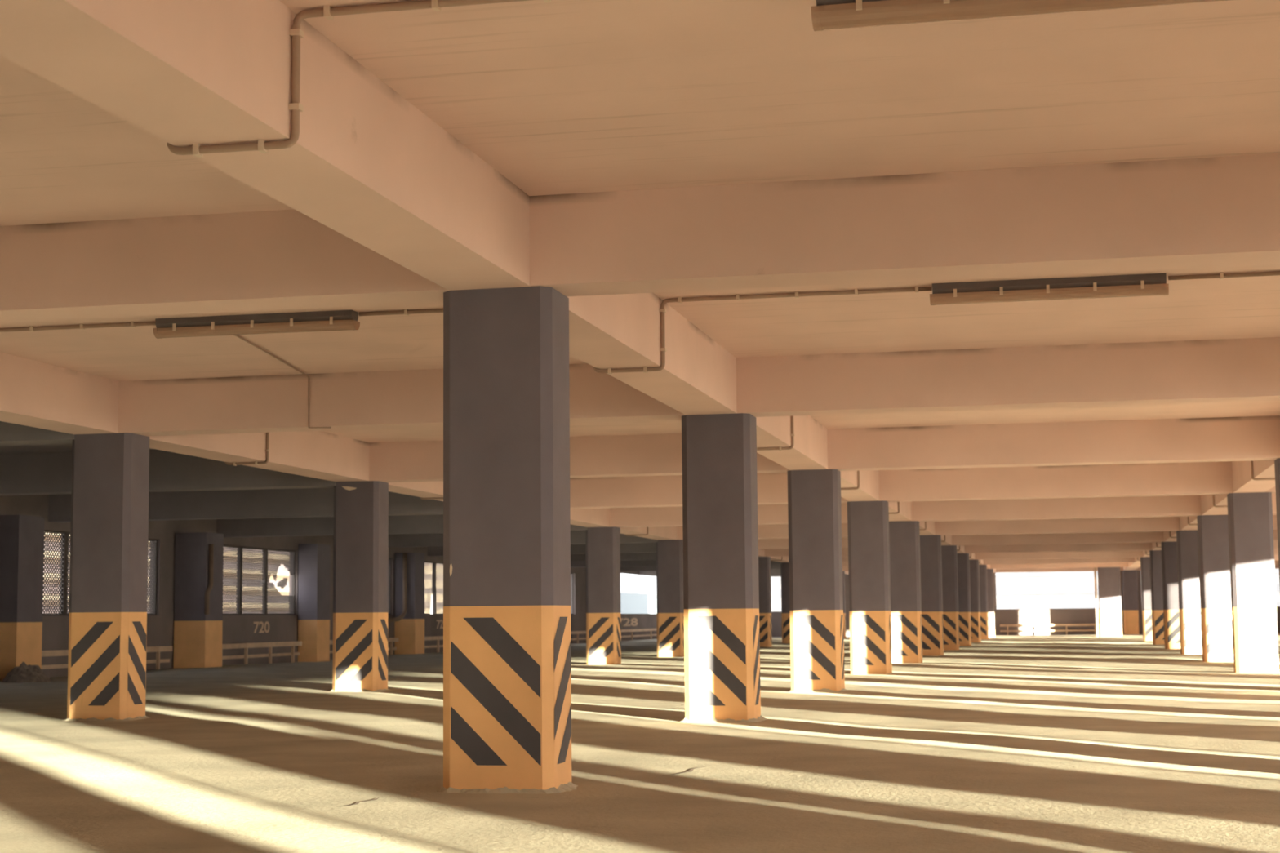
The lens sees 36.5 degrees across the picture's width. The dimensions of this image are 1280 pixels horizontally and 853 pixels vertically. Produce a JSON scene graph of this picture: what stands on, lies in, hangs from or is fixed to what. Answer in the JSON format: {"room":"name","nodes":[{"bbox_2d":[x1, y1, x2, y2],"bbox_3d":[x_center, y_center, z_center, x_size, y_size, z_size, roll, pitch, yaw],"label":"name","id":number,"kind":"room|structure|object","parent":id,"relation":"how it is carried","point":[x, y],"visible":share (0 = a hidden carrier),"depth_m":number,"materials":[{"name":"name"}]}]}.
{"room":"parking garage","nodes":[
{"label":"parking garage","id":0,"kind":"room"},
{"bbox_2d":[0,443,151,453],"bbox_3d":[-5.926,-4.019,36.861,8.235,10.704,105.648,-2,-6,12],"label":"ceiling","id":1,"kind":"structure","parent":0,"point":[65,447],"depth_m":25.84,"materials":[{"name":"paint"}]},
{"bbox_2d":[0,421,74,445],"bbox_3d":[-9.348,-0.034,19.816,8.003,0.594,0.409,-2,-6,12],"label":"ceiling beam","id":2,"kind":"structure","parent":1,"relation":"attached to","point":[11,433],"depth_m":18.88,"materials":[{"name":"paint"}]},
{"bbox_2d":[0,448,336,495],"bbox_3d":[-7.876,0.617,26.570,8.003,0.594,0.409,-2,-6,12],"label":"ceiling beam","id":3,"kind":"structure","parent":1,"relation":"attached to","point":[41,473],"depth_m":26.04,"materials":[{"name":"paint"}]},
{"bbox_2d":[48,487,443,522],"bbox_3d":[-6.404,1.267,33.324,8.003,0.594,0.409,-2,-6,12],"label":"ceiling beam","id":4,"kind":"structure","parent":1,"relation":"attached to","point":[296,502],"depth_m":33.19,"materials":[{"name":"paint"}]},
{"bbox_2d":[216,514,587,537],"bbox_3d":[-4.933,1.918,40.078,8.003,0.594,0.409,-2,-6,12],"label":"ceiling beam","id":5,"kind":"structure","parent":1,"relation":"attached to","point":[397,524],"depth_m":40.30,"materials":[{"name":"paint"}]},
{"bbox_2d":[388,530,657,547],"bbox_3d":[-3.461,2.569,46.832,8.003,0.594,0.409,-2,-6,12],"label":"ceiling beam","id":6,"kind":"structure","parent":1,"relation":"attached to","point":[577,537],"depth_m":46.95,"materials":[{"name":"paint"}]},
{"bbox_2d":[427,542,656,556],"bbox_3d":[-1.989,3.220,53.586,8.003,0.594,0.409,-2,-6,12],"label":"ceiling beam","id":7,"kind":"structure","parent":1,"relation":"attached to","point":[629,548],"depth_m":53.03,"materials":[{"name":"paint"}]},
{"bbox_2d":[570,552,656,561],"bbox_3d":[-0.517,3.871,60.340,8.003,0.594,0.409,-2,-6,12],"label":"ceiling beam","id":8,"kind":"structure","parent":1,"relation":"attached to","point":[633,556],"depth_m":60.08,"materials":[{"name":"paint"}]},
{"bbox_2d":[570,560,782,567],"bbox_3d":[0.955,4.522,67.094,8.003,0.594,0.409,-2,-6,12],"label":"ceiling beam","id":9,"kind":"structure","parent":1,"relation":"attached to","point":[646,562],"depth_m":67.12,"materials":[{"name":"paint"}]},
{"bbox_2d":[620,564,780,571],"bbox_3d":[2.426,5.173,73.848,8.003,0.594,0.409,-2,-6,12],"label":"ceiling beam","id":10,"kind":"structure","parent":1,"relation":"attached to","point":[772,566],"depth_m":74.13,"materials":[{"name":"paint"}]},
{"bbox_2d":[638,568,780,575],"bbox_3d":[3.898,5.824,80.602,8.003,0.594,0.409,-2,-6,12],"label":"ceiling beam","id":11,"kind":"structure","parent":1,"relation":"attached to","point":[772,571],"depth_m":81.10,"materials":[{"name":"paint"}]},
{"bbox_2d":[0,494,657,677],"bbox_3d":[-9.731,6.693,36.610,0.205,10.779,105.555,-2,-6,12],"label":"wall","id":12,"kind":"structure","parent":0,"point":[237,629],"depth_m":41.49,"materials":[{"name":"brown paint"}]},
{"bbox_2d":[42,529,157,615],"bbox_3d":[-10.047,2.728,35.659,0.074,1.550,5.046,-2,-6,12],"label":"window","id":13,"kind":"structure","parent":12,"relation":"in","point":[64,545],"depth_m":34.51,"materials":[{"name":"glass"}]},
{"bbox_2d":[222,544,295,615],"bbox_3d":[-8.462,3.429,42.935,0.074,1.550,4.190,-2,-6,12],"label":"window","id":14,"kind":"structure","parent":12,"relation":"in","point":[243,588],"depth_m":42.84,"materials":[{"name":"glass"}]},
{"bbox_2d":[253,621,269,633],"bbox_3d":[-8.354,4.436,42.835,0.004,0.256,0.884,-2,-6,12],"label":"painted number","id":15,"kind":"object","parent":12,"relation":"attached to","point":[260,622],"visible":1,"depth_m":42.87,"materials":[{"name":"paint"}]},
{"bbox_2d":[387,558,391,614],"bbox_3d":[-7.061,4.048,49.366,0.074,1.550,4.143,-2,-6,12],"label":"window","id":16,"kind":"structure","parent":12,"relation":"in","point":[389,559],"depth_m":51.30,"materials":[{"name":"metal"}]},
{"bbox_2d":[424,560,443,614],"bbox_3d":[-5.635,4.679,55.907,0.074,1.550,4.190,-2,-6,12],"label":"window","id":17,"kind":"structure","parent":12,"relation":"in","point":[435,567],"depth_m":54.92,"materials":[{"name":"glass"}]},
{"bbox_2d":[570,573,573,614],"bbox_3d":[-2.814,5.926,68.851,0.065,1.550,3.525,-2,-6,12],"label":"window","id":18,"kind":"structure","parent":12,"relation":"in","point":[572,576],"depth_m":70.52,"materials":[{"name":"metal"}]},
{"bbox_2d":[621,617,637,626],"bbox_3d":[-0.529,7.945,78.737,0.004,0.335,4.092,-2,-6,12],"label":"painted number","id":19,"kind":"object","parent":12,"relation":"attached to","point":[624,619],"visible":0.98,"depth_m":79.55,"materials":[{"name":"paint"}]},
{"bbox_2d":[620,572,656,614],"bbox_3d":[-0.080,7.041,81.411,0.065,1.741,10.701,-2,-6,12],"label":"window","id":20,"kind":"structure","parent":12,"relation":"in","point":[620,572],"depth_m":80.81,"materials":[{"name":"metal"}]},
{"bbox_2d":[0,0,1279,442],"bbox_3d":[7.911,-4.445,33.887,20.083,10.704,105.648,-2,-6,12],"label":"ceiling","id":21,"kind":"structure","parent":0,"point":[556,96],"depth_m":9.32,"materials":[{"name":"white paint"}]},
{"bbox_2d":[0,321,155,332],"bbox_3d":[-5.231,-0.502,15.273,3.106,0.546,0.045,-2,-6,12],"label":"conduit","id":22,"kind":"object","parent":21,"relation":"attached to","point":[132,324],"visible":1,"depth_m":15.10,"materials":[{"name":"plastic"}]},
{"bbox_2d":[152,309,359,338],"bbox_3d":[-2.925,-0.773,14.760,1.623,0.144,0.153,-2,-6,12],"label":"lamp","id":23,"kind":"object","parent":21,"relation":"attached to","point":[335,320],"visible":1,"depth_m":14.70,"materials":[{"name":"metal"}]},
{"bbox_2d":[0,351,848,574],"bbox_3d":[-1.648,1.390,35.264,0.471,0.548,105.369,-2,-6,12],"label":"ceiling beam","id":24,"kind":"structure","parent":21,"relation":"attached to","point":[33,393],"depth_m":20.58,"materials":[{"name":"paint"}]},
{"bbox_2d":[224,432,270,466],"bbox_3d":[-4.368,0.168,22.157,1.860,0.546,0.045,-2,-6,12],"label":"conduit","id":25,"kind":"object","parent":24,"relation":"attached to","point":[255,463],"visible":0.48,"depth_m":22.12,"materials":[{"name":"plastic"}]},
{"bbox_2d":[420,497,443,499],"bbox_3d":[-2.896,0.819,28.912,1.860,0.531,0.031,-2,-6,12],"label":"conduit","id":26,"kind":"object","parent":24,"relation":"attached to","point":[421,498],"visible":0.23,"depth_m":28.91,"materials":[{"name":"plastic"}]},
{"bbox_2d":[0,0,995,572],"bbox_3d":[4.238,1.209,33.999,0.470,0.548,105.369,-2,-6,12],"label":"ceiling beam","id":27,"kind":"structure","parent":21,"relation":"attached to","point":[365,163],"depth_m":8.14,"materials":[{"name":"paint"}]},
{"bbox_2d":[167,0,551,157],"bbox_3d":[-1.495,-1.313,7.399,4.278,0.546,0.045,-2,-6,12],"label":"conduit","id":28,"kind":"object","parent":27,"relation":"attached to","point":[327,11],"visible":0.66,"depth_m":7.34,"materials":[{"name":"plastic"}]},
{"bbox_2d":[358,285,932,374],"bbox_3d":[-0.023,-0.662,14.153,4.278,0.546,0.045,-2,-6,12],"label":"conduit","id":29,"kind":"object","parent":27,"relation":"attached to","point":[738,297],"visible":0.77,"depth_m":14.08,"materials":[{"name":"plastic"}]},
{"bbox_2d":[756,416,795,451],"bbox_3d":[1.312,-0.007,20.936,10.881,0.546,0.045,-2,-6,12],"label":"conduit","id":30,"kind":"object","parent":27,"relation":"attached to","point":[793,435],"visible":0.12,"depth_m":20.85,"materials":[{"name":"plastic"}]},
{"bbox_2d":[840,471,859,489],"bbox_3d":[2.784,0.644,27.691,10.881,0.531,0.031,-2,-6,12],"label":"conduit","id":31,"kind":"object","parent":27,"relation":"attached to","point":[858,472],"visible":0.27,"depth_m":27.60,"materials":[{"name":"plastic"}]},
{"bbox_2d":[0,153,1279,322],"bbox_3d":[3.017,-1.135,10.090,19.758,0.546,0.409,-2,-6,12],"label":"ceiling beam","id":32,"kind":"structure","parent":21,"relation":"attached to","point":[1213,211],"depth_m":10.44,"materials":[{"name":"paint"}]},
{"bbox_2d":[118,337,1279,435],"bbox_3d":[4.488,-0.484,16.844,19.758,0.546,0.409,-2,-6,12],"label":"ceiling beam","id":33,"kind":"structure","parent":21,"relation":"attached to","point":[1247,369],"depth_m":17.25,"materials":[{"name":"paint"}]},
{"bbox_2d":[233,334,331,428],"bbox_3d":[-3.147,-0.397,16.614,0.224,0.515,3.302,-1,-6,5],"label":"cable","id":34,"kind":"object","parent":33,"relation":"attached to","point":[237,335],"visible":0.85,"depth_m":17.80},
{"bbox_2d":[368,415,1279,482],"bbox_3d":[5.960,0.167,23.598,19.758,0.546,0.409,-2,-6,12],"label":"ceiling beam","id":35,"kind":"structure","parent":21,"relation":"attached to","point":[1244,438],"depth_m":23.82,"materials":[{"name":"paint"}]},
{"bbox_2d":[569,461,1275,508],"bbox_3d":[7.432,0.818,30.352,19.758,0.546,0.409,-2,-6,12],"label":"ceiling beam","id":36,"kind":"structure","parent":21,"relation":"attached to","point":[1188,478],"depth_m":30.57,"materials":[{"name":"paint"}]},
{"bbox_2d":[609,493,1276,527],"bbox_3d":[8.904,1.469,37.106,19.758,0.546,0.409,-2,-6,12],"label":"ceiling beam","id":37,"kind":"structure","parent":21,"relation":"attached to","point":[1166,505],"depth_m":37.30,"materials":[{"name":"paint"}]},
{"bbox_2d":[676,515,1277,539],"bbox_3d":[10.376,2.120,43.860,19.758,0.546,0.409,-2,-6,12],"label":"ceiling beam","id":38,"kind":"structure","parent":21,"relation":"attached to","point":[1156,523],"depth_m":43.94,"materials":[{"name":"paint"}]},
{"bbox_2d":[810,0,1225,31],"bbox_3d":[1.438,-1.573,7.060,1.623,0.144,0.153,-2,-6,12],"label":"lamp","id":39,"kind":"object","parent":21,"relation":"attached to","point":[827,14],"visible":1,"depth_m":7.09,"materials":[{"name":"metal"}]},
{"bbox_2d":[758,529,1277,549],"bbox_3d":[11.848,2.771,50.614,19.758,0.546,0.409,-2,-6,12],"label":"ceiling beam","id":40,"kind":"structure","parent":21,"relation":"attached to","point":[1150,536],"depth_m":50.68,"materials":[{"name":"paint"}]},
{"bbox_2d":[764,540,1278,556],"bbox_3d":[13.319,3.421,57.368,19.758,0.546,0.409,-2,-6,12],"label":"ceiling beam","id":41,"kind":"structure","parent":21,"relation":"attached to","point":[1106,547],"depth_m":57.43,"materials":[{"name":"paint"}]},
{"bbox_2d":[929,272,1168,305],"bbox_3d":[2.841,-0.951,13.521,1.623,0.144,0.153,-2,-6,12],"label":"lamp","id":42,"kind":"object","parent":21,"relation":"attached to","point":[1148,284],"visible":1,"depth_m":13.46,"materials":[{"name":"metal"}]},
{"bbox_2d":[842,548,1278,561],"bbox_3d":[14.791,4.072,64.122,19.758,0.546,0.409,-2,-6,12],"label":"ceiling beam","id":43,"kind":"structure","parent":21,"relation":"attached to","point":[1108,553],"depth_m":64.11,"materials":[{"name":"paint"}]},
{"bbox_2d":[842,555,1278,567],"bbox_3d":[16.263,4.723,70.876,19.758,0.546,0.409,-2,-6,12],"label":"ceiling beam","id":44,"kind":"structure","parent":21,"relation":"attached to","point":[1104,560],"depth_m":70.88,"materials":[{"name":"paint"}]},
{"bbox_2d":[842,560,1278,571],"bbox_3d":[17.735,5.374,77.630,19.758,0.546,0.409,-2,-6,12],"label":"ceiling beam","id":45,"kind":"structure","parent":21,"relation":"attached to","point":[1276,562],"depth_m":77.63,"materials":[{"name":"paint"}]},
{"bbox_2d":[995,564,1279,572],"bbox_3d":[19.207,6.025,84.384,19.758,0.546,0.409,-2,-6,12],"label":"ceiling beam","id":46,"kind":"structure","parent":21,"relation":"attached to","point":[1086,569],"depth_m":84.44,"materials":[{"name":"paint"}]},
{"bbox_2d":[1123,460,1275,570],"bbox_3d":[9.981,1.032,32.764,0.471,0.548,105.369,-2,-6,12],"label":"ceiling beam","id":47,"kind":"structure","parent":21,"relation":"attached to","point":[1242,482],"depth_m":29.49,"materials":[{"name":"paint"}]},
{"bbox_2d":[1212,494,1227,507],"bbox_3d":[10.367,1.107,33.131,1.534,0.531,0.031,-2,-6,12],"label":"conduit","id":48,"kind":"object","parent":47,"relation":"attached to","point":[1213,495],"visible":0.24,"depth_m":33.20,"materials":[{"name":"plastic"}]},
{"bbox_2d":[1250,460,1275,480],"bbox_3d":[8.896,0.456,26.377,1.534,0.531,0.031,-2,-6,12],"label":"conduit","id":49,"kind":"object","parent":47,"relation":"attached to","point":[1251,462],"visible":0.48,"depth_m":26.45,"materials":[{"name":"plastic"}]},
{"bbox_2d":[1168,271,1279,279],"bbox_3d":[5.175,-0.822,13.036,3.125,0.546,0.045,-2,-6,12],"label":"conduit","id":50,"kind":"object","parent":21,"relation":"attached to","point":[1221,275],"visible":1,"depth_m":13.29,"materials":[{"name":"plastic"}]},
{"bbox_2d":[0,633,1279,852],"bbox_3d":[4.040,4.225,33.799,28.039,0.069,105.462,-2,-6,12],"label":"floor","id":51,"kind":"structure","parent":0,"point":[1000,744],"depth_m":12.61,"materials":[{"name":"concrete"}]},
{"bbox_2d":[0,514,44,680],"bbox_3d":[-10.363,2.885,32.000,0.670,2.810,0.808,-2,-6,12],"label":"concrete pier","id":52,"kind":"object","parent":51,"relation":"on","point":[21,536],"visible":0.8,"depth_m":31.69,"materials":[{"name":"brown paint"}]},
{"bbox_2d":[0,662,51,683],"bbox_3d":[-9.758,3.918,30.860,0.781,0.352,0.930,-2,-6,12],"label":"rubble heap","id":53,"kind":"object","parent":51,"relation":"on","point":[23,673],"visible":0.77,"depth_m":30.65,"materials":[{"name":"stone"}]},
{"bbox_2d":[61,715,150,721],"bbox_3d":[-5.145,2.805,18.671,0.859,0.079,0.684,-2,-6,12],"label":"debris","id":54,"kind":"object","parent":51,"relation":"on","point":[143,717],"visible":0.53,"depth_m":18.45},
{"bbox_2d":[41,645,172,670],"bbox_3d":[-9.812,4.288,35.238,0.107,0.511,5.703,-2,-6,12],"label":"guard rail","id":55,"kind":"object","parent":51,"relation":"on","point":[157,650],"visible":0.23,"depth_m":37.01,"materials":[{"name":"metal"}]},
{"bbox_2d":[66,432,149,719],"bbox_3d":[-5.152,1.514,18.813,0.630,2.856,0.486,-2,-6,12],"label":"concrete column","id":56,"kind":"structure","parent":51,"relation":"on","point":[109,532],"depth_m":18.61,"materials":[{"name":"brown paint"}]},
{"bbox_2d":[173,532,223,668],"bbox_3d":[-8.854,3.553,38.925,0.670,2.810,0.808,-2,-6,12],"label":"concrete pier","id":57,"kind":"object","parent":51,"relation":"on","point":[197,636],"visible":0.82,"depth_m":38.58,"materials":[{"name":"brown paint"}]},
{"bbox_2d":[204,544,213,614],"bbox_3d":[-8.556,3.034,38.523,0.093,1.396,0.259,-2,-6,12],"label":"downpipe","id":58,"kind":"object","parent":57,"relation":"attached to","point":[209,588],"visible":1,"depth_m":38.56,"materials":[{"name":"plastic"}]},
{"bbox_2d":[222,641,302,664],"bbox_3d":[-8.311,4.952,42.126,0.107,0.511,4.847,-2,-6,12],"label":"guard rail","id":59,"kind":"object","parent":51,"relation":"on","point":[246,646],"visible":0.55,"depth_m":42.36,"materials":[{"name":"metal"}]},
{"bbox_2d":[297,543,330,662],"bbox_3d":[-7.592,4.158,45.196,0.465,2.810,0.808,-2,-6,12],"label":"concrete pier","id":60,"kind":"object","parent":51,"relation":"on","point":[313,574],"visible":0.82,"depth_m":44.88,"materials":[{"name":"brown paint"}]},
{"bbox_2d":[332,480,388,691],"bbox_3d":[-3.680,2.164,25.567,0.630,2.856,0.487,-2,-6,12],"label":"concrete column","id":61,"kind":"structure","parent":51,"relation":"on","point":[361,508],"depth_m":25.36,"materials":[{"name":"yellow paint"}]},
{"bbox_2d":[330,688,390,692],"bbox_3d":[-3.667,3.453,25.436,0.802,0.076,0.713,-2,-6,12],"label":"crumbs","id":62,"kind":"object","parent":51,"relation":"on","point":[349,690],"visible":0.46,"depth_m":25.19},
{"bbox_2d":[329,637,398,654],"bbox_3d":[-6.920,5.567,48.505,0.107,0.511,5.037,-2,-6,12],"label":"guard rail","id":63,"kind":"object","parent":51,"relation":"on","point":[390,640],"visible":0.23,"depth_m":50.43,"materials":[{"name":"metal"}]},
{"bbox_2d":[394,552,424,654],"bbox_3d":[-6.132,4.782,51.677,0.558,2.810,0.808,-2,-6,12],"label":"concrete pier","id":64,"kind":"object","parent":51,"relation":"on","point":[410,630],"visible":0.71,"depth_m":51.34,"materials":[{"name":"brown paint"}]},
{"bbox_2d":[387,552,407,622],"bbox_3d":[-6.575,4.189,50.266,0.118,1.878,2.250,-3,-6,19],"label":"downpipe","id":65,"kind":"object","parent":64,"relation":"attached to","point":[402,615],"visible":0.94,"depth_m":51.23,"materials":[{"name":"plastic"}]},
{"bbox_2d":[424,635,443,653],"bbox_3d":[-5.500,6.195,55.023,0.107,0.511,5.893,-2,-6,12],"label":"guard rail","id":66,"kind":"object","parent":51,"relation":"on","point":[437,638],"visible":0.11,"depth_m":54.10,"materials":[{"name":"metal"}]},
{"bbox_2d":[443,286,571,790],"bbox_3d":[-0.737,0.681,10.794,0.630,2.856,0.487,-2,-6,12],"label":"concrete column","id":67,"kind":"structure","parent":51,"relation":"on","point":[507,659],"depth_m":10.58,"materials":[{"name":"brown paint"}]},
{"bbox_2d":[436,782,577,794],"bbox_3d":[-0.701,1.973,10.675,0.859,0.087,0.702,-2,-6,12],"label":"crumbs","id":68,"kind":"object","parent":51,"relation":"on","point":[570,786],"visible":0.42,"depth_m":10.42,"materials":[{"name":"concrete"}]},
{"bbox_2d":[570,631,586,643],"bbox_3d":[-2.417,7.558,69.169,0.107,0.511,5.322,-2,-6,12],"label":"guard rail","id":69,"kind":"object","parent":51,"relation":"on","point":[577,633],"visible":0.2,"depth_m":69.85,"materials":[{"name":"metal"}]},
{"bbox_2d":[585,527,621,664],"bbox_3d":[-0.736,3.466,39.075,0.630,2.856,0.486,-2,-6,12],"label":"concrete column","id":70,"kind":"structure","parent":51,"relation":"on","point":[603,619],"depth_m":38.86,"materials":[{"name":"yellow paint"}]},
{"bbox_2d":[621,628,657,639],"bbox_3d":[0.051,8.650,80.495,0.107,0.512,13.781,-2,-6,12],"label":"guard rail","id":71,"kind":"object","parent":51,"relation":"on","point":[639,629],"visible":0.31,"depth_m":79.98,"materials":[{"name":"metal"}]},
{"bbox_2d":[656,539,684,657],"bbox_3d":[0.736,4.117,45.829,0.630,2.856,0.486,-2,-6,12],"label":"concrete column","id":72,"kind":"structure","parent":51,"relation":"on","point":[669,553],"depth_m":45.60,"materials":[{"name":"yellow paint"}]},
{"bbox_2d":[681,413,760,720],"bbox_3d":[0.735,1.333,17.548,0.630,2.856,0.486,-2,-6,12],"label":"concrete column","id":73,"kind":"structure","parent":51,"relation":"on","point":[721,584],"depth_m":17.33,"materials":[{"name":"yellow paint"}]},
{"bbox_2d":[680,715,767,722],"bbox_3d":[0.758,2.626,17.421,0.836,0.076,0.710,-2,-6,12],"label":"crumbs","id":74,"kind":"object","parent":51,"relation":"on","point":[761,718],"visible":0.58,"depth_m":17.18,"materials":[{"name":"concrete"}]},
{"bbox_2d":[758,556,772,647],"bbox_3d":[3.679,5.419,59.337,0.630,2.856,0.486,-2,-6,12],"label":"concrete column","id":75,"kind":"structure","parent":51,"relation":"on","point":[764,562],"depth_m":59.10,"materials":[{"name":"yellow paint"}]},
{"bbox_2d":[780,562,790,643],"bbox_3d":[5.151,6.070,66.091,0.630,2.856,0.486,-2,-6,12],"label":"concrete column","id":76,"kind":"structure","parent":51,"relation":"on","point":[784,569],"depth_m":65.90,"materials":[{"name":"yellow paint"}]},
{"bbox_2d":[787,469,844,691],"bbox_3d":[2.207,1.983,24.302,0.630,2.856,0.486,-2,-6,12],"label":"concrete column","id":77,"kind":"structure","parent":51,"relation":"on","point":[814,495],"depth_m":24.09,"materials":[{"name":"yellow paint"}]},
{"bbox_2d":[787,688,847,692],"bbox_3d":[2.203,3.280,24.170,0.836,0.077,0.737,-2,-6,12],"label":"crumbs","id":78,"kind":"object","parent":51,"relation":"on","point":[824,690],"visible":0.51,"depth_m":23.92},
{"bbox_2d":[842,571,845,638],"bbox_3d":[8.095,7.372,79.599,0.630,2.856,0.486,-2,-6,12],"label":"concrete column","id":79,"kind":"structure","parent":51,"relation":"on","point":[843,572],"depth_m":79.42,"materials":[{"name":"yellow paint"}]},
{"bbox_2d":[847,500,892,674],"bbox_3d":[3.678,2.634,31.056,0.630,2.856,0.486,-2,-6,12],"label":"concrete column","id":80,"kind":"structure","parent":51,"relation":"on","point":[868,522],"depth_m":30.84,"materials":[{"name":"yellow paint"}]},
{"bbox_2d":[888,520,922,663],"bbox_3d":[5.150,3.285,37.810,0.630,2.856,0.486,-2,-6,12],"label":"concrete column","id":81,"kind":"structure","parent":51,"relation":"on","point":[904,535],"depth_m":37.58,"materials":[{"name":"yellow paint"}]},
{"bbox_2d":[920,534,943,655],"bbox_3d":[6.622,3.936,44.564,0.630,2.856,0.486,-2,-6,12],"label":"concrete column","id":82,"kind":"structure","parent":51,"relation":"on","point":[931,597],"depth_m":44.32,"materials":[{"name":"yellow paint"}]},
{"bbox_2d":[941,545,959,650],"bbox_3d":[8.094,4.587,51.318,0.630,2.856,0.486,-2,-6,12],"label":"concrete column","id":83,"kind":"structure","parent":51,"relation":"on","point":[948,553],"depth_m":51.08,"materials":[{"name":"yellow paint"}]},
{"bbox_2d":[956,553,971,645],"bbox_3d":[9.566,5.238,58.072,0.630,2.856,0.486,-2,-6,12],"label":"concrete column","id":84,"kind":"structure","parent":51,"relation":"on","point":[963,563],"depth_m":57.82,"materials":[{"name":"yellow paint"}]},
{"bbox_2d":[968,560,981,642],"bbox_3d":[11.037,5.889,64.826,0.630,2.856,0.486,-2,-6,12],"label":"concrete column","id":85,"kind":"structure","parent":51,"relation":"on","point":[974,564],"depth_m":64.57,"materials":[{"name":"yellow paint"}]},
{"bbox_2d":[978,564,988,639],"bbox_3d":[12.509,6.540,71.580,0.630,2.856,0.486,-2,-6,12],"label":"concrete column","id":86,"kind":"structure","parent":51,"relation":"on","point":[982,568],"depth_m":71.33,"materials":[{"name":"yellow paint"}]},
{"bbox_2d":[986,568,995,637],"bbox_3d":[13.981,7.191,78.334,0.630,2.856,0.486,-2,-6,12],"label":"concrete column","id":87,"kind":"structure","parent":51,"relation":"on","point":[989,571],"depth_m":78.07,"materials":[{"name":"yellow paint"}]},
{"bbox_2d":[1000,623,1099,635],"bbox_3d":[17.867,8.848,84.292,4.371,0.521,0.107,-2,-6,12],"label":"guard rail","id":88,"kind":"object","parent":51,"relation":"on","point":[1058,624],"visible":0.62,"depth_m":84.27,"materials":[{"name":"metal"}]},
{"bbox_2d":[1093,567,1098,636],"bbox_3d":[18.221,7.010,77.477,0.093,2.744,0.090,-2,-6,12],"label":"downpipe","id":89,"kind":"object","parent":51,"relation":"on","point":[1095,568],"visible":1,"depth_m":77.44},
{"bbox_2d":[1097,567,1122,636],"bbox_3d":[18.783,7.067,77.540,0.865,2.856,0.558,-2,-6,12],"label":"concrete pier","id":90,"kind":"object","parent":51,"relation":"on","point":[1108,578],"visible":0.82,"depth_m":77.28,"materials":[{"name":"brown paint"}]},
{"bbox_2d":[1121,570,1139,634],"bbox_3d":[21.132,7.637,83.562,0.626,2.856,0.482,-2,-6,12],"label":"concrete pier","id":91,"kind":"object","parent":51,"relation":"on","point":[1130,585],"visible":0.83,"depth_m":83.33,"materials":[{"name":"brown paint"}]},
{"bbox_2d":[1140,556,1152,641],"bbox_3d":[16.780,5.712,63.592,0.630,2.856,0.486,-2,-6,12],"label":"concrete column","id":92,"kind":"structure","parent":51,"relation":"on","point":[1144,561],"depth_m":63.41,"materials":[{"name":"yellow paint"}]},
{"bbox_2d":[1149,550,1164,644],"bbox_3d":[15.309,5.061,56.838,0.630,2.856,0.486,-2,-6,12],"label":"concrete column","id":93,"kind":"structure","parent":51,"relation":"on","point":[1155,556],"depth_m":56.65,"materials":[{"name":"yellow paint"}]},
{"bbox_2d":[1160,542,1180,648],"bbox_3d":[13.837,4.410,50.084,0.630,2.856,0.486,-2,-6,12],"label":"concrete column","id":94,"kind":"structure","parent":51,"relation":"on","point":[1169,549],"depth_m":49.89,"materials":[{"name":"yellow paint"}]},
{"bbox_2d":[1176,530,1202,654],"bbox_3d":[12.365,3.760,43.330,0.630,2.856,0.486,-2,-6,12],"label":"concrete column","id":95,"kind":"structure","parent":51,"relation":"on","point":[1189,608],"depth_m":43.13,"materials":[{"name":"yellow paint"}]},
{"bbox_2d":[1196,515,1233,662],"bbox_3d":[10.893,3.109,36.575,0.630,2.856,0.486,-2,-6,12],"label":"concrete column","id":96,"kind":"structure","parent":51,"relation":"on","point":[1212,530],"depth_m":36.37,"materials":[{"name":"yellow paint"}]},
{"bbox_2d":[1226,492,1279,673],"bbox_3d":[9.421,2.458,29.822,0.630,2.856,0.486,-2,-6,12],"label":"concrete column","id":97,"kind":"structure","parent":51,"relation":"on","point":[1250,515],"depth_m":29.60,"materials":[{"name":"brown paint"}]},
{"bbox_2d":[1274,457,1279,586],"bbox_3d":[7.949,1.807,23.067,0.630,2.856,0.486,-2,-6,12],"label":"concrete column","id":98,"kind":"structure","parent":51,"relation":"on","point":[1277,462],"depth_m":23.21,"materials":[{"name":"yellow paint"}]},
{"bbox_2d":[771,570,1279,636],"bbox_3d":[15.195,11.210,84.912,27.946,10.779,0.205,-2,-6,12],"label":"wall","id":99,"kind":"structure","parent":0,"point":[1084,615],"depth_m":84.54,"materials":[{"name":"brown paint"}]},
{"label":"outside","id":100,"kind":"structure","parent":0,"visible":0},
{"bbox_3d":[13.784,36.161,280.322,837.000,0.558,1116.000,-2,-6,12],"label":"ground","id":101,"kind":"structure","parent":100,"visible":0},
{"bbox_2d":[42,533,150,613],"bbox_3d":[-44.423,10.431,130.092,14.136,22.320,42.780,-2,-6,12],"label":"apartment block","id":102,"kind":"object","parent":101,"relation":"on","point":[46,533],"visible":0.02,"depth_m":127.81,"materials":[{"name":"beige concrete"}]},
{"bbox_2d":[222,547,288,613],"bbox_3d":[-35.977,13.675,173.350,15.996,24.180,39.990,-2,-6,12],"label":"apartment block","id":103,"kind":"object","parent":101,"relation":"on","point":[282,572],"visible":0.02,"depth_m":162.95,"materials":[{"name":"beige concrete"}]},
{"bbox_2d":[620,592,656,613],"bbox_3d":[-12.668,35.715,338.711,35.396,12.276,120.900,-2,-6,12],"label":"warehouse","id":104,"kind":"structure","parent":101,"relation":"on","point":[630,602],"depth_m":313.18,"materials":[{"name":"white"}]},
{"bbox_2d":[770,568,1279,611],"bbox_3d":[39.352,10.031,181.636,63.240,31.620,18.656,-2,-6,12],"label":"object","id":105,"kind":"object","parent":101,"relation":"on","point":[1060,589],"visible":0.06,"depth_m":172.41,"materials":[{"name":"white"}]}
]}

